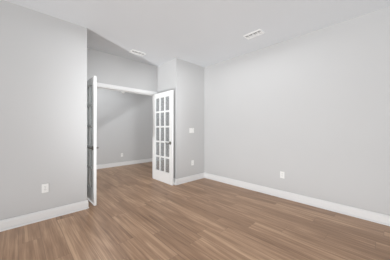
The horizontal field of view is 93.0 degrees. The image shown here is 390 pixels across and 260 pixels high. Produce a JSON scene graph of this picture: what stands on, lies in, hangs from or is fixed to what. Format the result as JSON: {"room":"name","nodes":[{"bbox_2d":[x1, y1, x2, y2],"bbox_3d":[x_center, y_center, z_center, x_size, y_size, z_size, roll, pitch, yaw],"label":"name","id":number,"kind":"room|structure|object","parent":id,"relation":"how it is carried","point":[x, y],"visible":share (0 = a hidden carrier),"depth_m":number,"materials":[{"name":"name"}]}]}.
{"room":"empty room","nodes":[
{"label":"empty room","id":0,"kind":"room"},
{"bbox_2d":[0,0,86,219],"bbox_3d":[-3.876,-0.165,1.275,5.357,2.740,0.860,0,0,-44],"label":"wall","id":1,"kind":"structure","parent":0,"point":[43,57],"depth_m":2.43,"materials":[{"name":"grey paint"}]},
{"bbox_2d":[42,183,48,192],"bbox_3d":[-1.999,0.790,2.468,0.072,0.116,0.008,0,0,-44],"label":"outlet","id":2,"kind":"object","parent":1,"relation":"attached to","point":[45,187],"visible":1,"depth_m":2.47,"materials":[{"name":"white plastic"}]},
{"bbox_2d":[87,76,98,205],"bbox_3d":[-1.825,0.184,3.171,0.134,2.025,0.772,0,0,-44],"label":"french door","id":3,"kind":"structure","parent":1,"relation":"in","point":[92,147],"depth_m":2.94,"materials":[{"name":"white paint"}]},
{"bbox_2d":[87,48,156,91],"bbox_3d":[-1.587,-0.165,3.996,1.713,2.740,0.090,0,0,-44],"label":"header","id":4,"kind":"object","parent":1,"relation":"attached to","point":[110,69],"depth_m":3.94,"materials":[{"name":"grey paint"}]},
{"bbox_2d":[0,158,389,231],"bbox_3d":[-1.815,1.143,1.682,8.900,0.125,7.200,0,0,-44],"label":"baseboard","id":5,"kind":"structure","parent":1,"relation":"attached to","point":[10,223],"depth_m":2.73,"materials":[{"name":"white paint"}]},
{"bbox_2d":[97,88,151,164],"bbox_3d":[-2.681,-0.165,5.917,4.540,2.740,0.120,0,0,-44],"label":"wall","id":6,"kind":"structure","parent":0,"point":[124,120],"depth_m":6.13,"materials":[{"name":"grey paint"}]},
{"bbox_2d":[157,58,203,178],"bbox_3d":[-0.382,-0.165,4.615,0.885,2.740,0.860,0,0,-44],"label":"wall","id":7,"kind":"structure","parent":0,"point":[186,79],"depth_m":4.24,"materials":[{"name":"grey paint"}]},
{"bbox_2d":[97,83,156,177],"bbox_3d":[-1.580,0.149,4.002,1.709,2.112,0.126,0,0,-44],"label":"door frame","id":8,"kind":"structure","parent":7,"relation":"attached to","point":[99,85],"depth_m":4.12,"materials":[{"name":"white paint"}]},
{"bbox_2d":[153,90,172,184],"bbox_3d":[-0.738,0.184,4.209,0.134,2.025,0.772,0,0,-44],"label":"french door","id":9,"kind":"structure","parent":7,"relation":"in","point":[162,102],"depth_m":4.18,"materials":[{"name":"white paint"}]},
{"bbox_2d":[0,162,389,259],"bbox_3d":[-1.815,1.255,1.682,9.140,0.100,7.440,0,0,-44],"label":"floor","id":10,"kind":"structure","parent":0,"point":[136,215],"depth_m":2.24,"materials":[{"name":"wood"}]},
{"bbox_2d":[4,0,389,66],"bbox_3d":[-1.815,-1.585,1.682,9.140,0.100,7.440,0,0,-44],"label":"ceiling","id":11,"kind":"structure","parent":0,"point":[204,33],"depth_m":2.67,"materials":[{"name":"paint"}]},
{"bbox_2d":[129,49,145,55],"bbox_3d":[-1.153,-1.530,3.725,0.300,0.011,0.165,0,0,-44],"label":"ceiling vent","id":12,"kind":"object","parent":11,"relation":"in","point":[132,50],"visible":1,"depth_m":3.71,"materials":[{"name":"white metal"}]},
{"bbox_2d":[243,29,264,39],"bbox_3d":[0.952,-1.530,2.998,0.165,0.011,0.300,0,0,-44],"label":"ceiling vent","id":13,"kind":"object","parent":11,"relation":"in","point":[258,32],"visible":1,"depth_m":2.99,"materials":[{"name":"white metal"}]},
{"bbox_2d":[204,6,389,214],"bbox_3d":[1.509,-0.165,3.364,0.120,2.740,5.280,0,0,-44],"label":"wall","id":14,"kind":"structure","parent":0,"point":[313,108],"depth_m":2.92,"materials":[{"name":"grey paint"}]}
]}

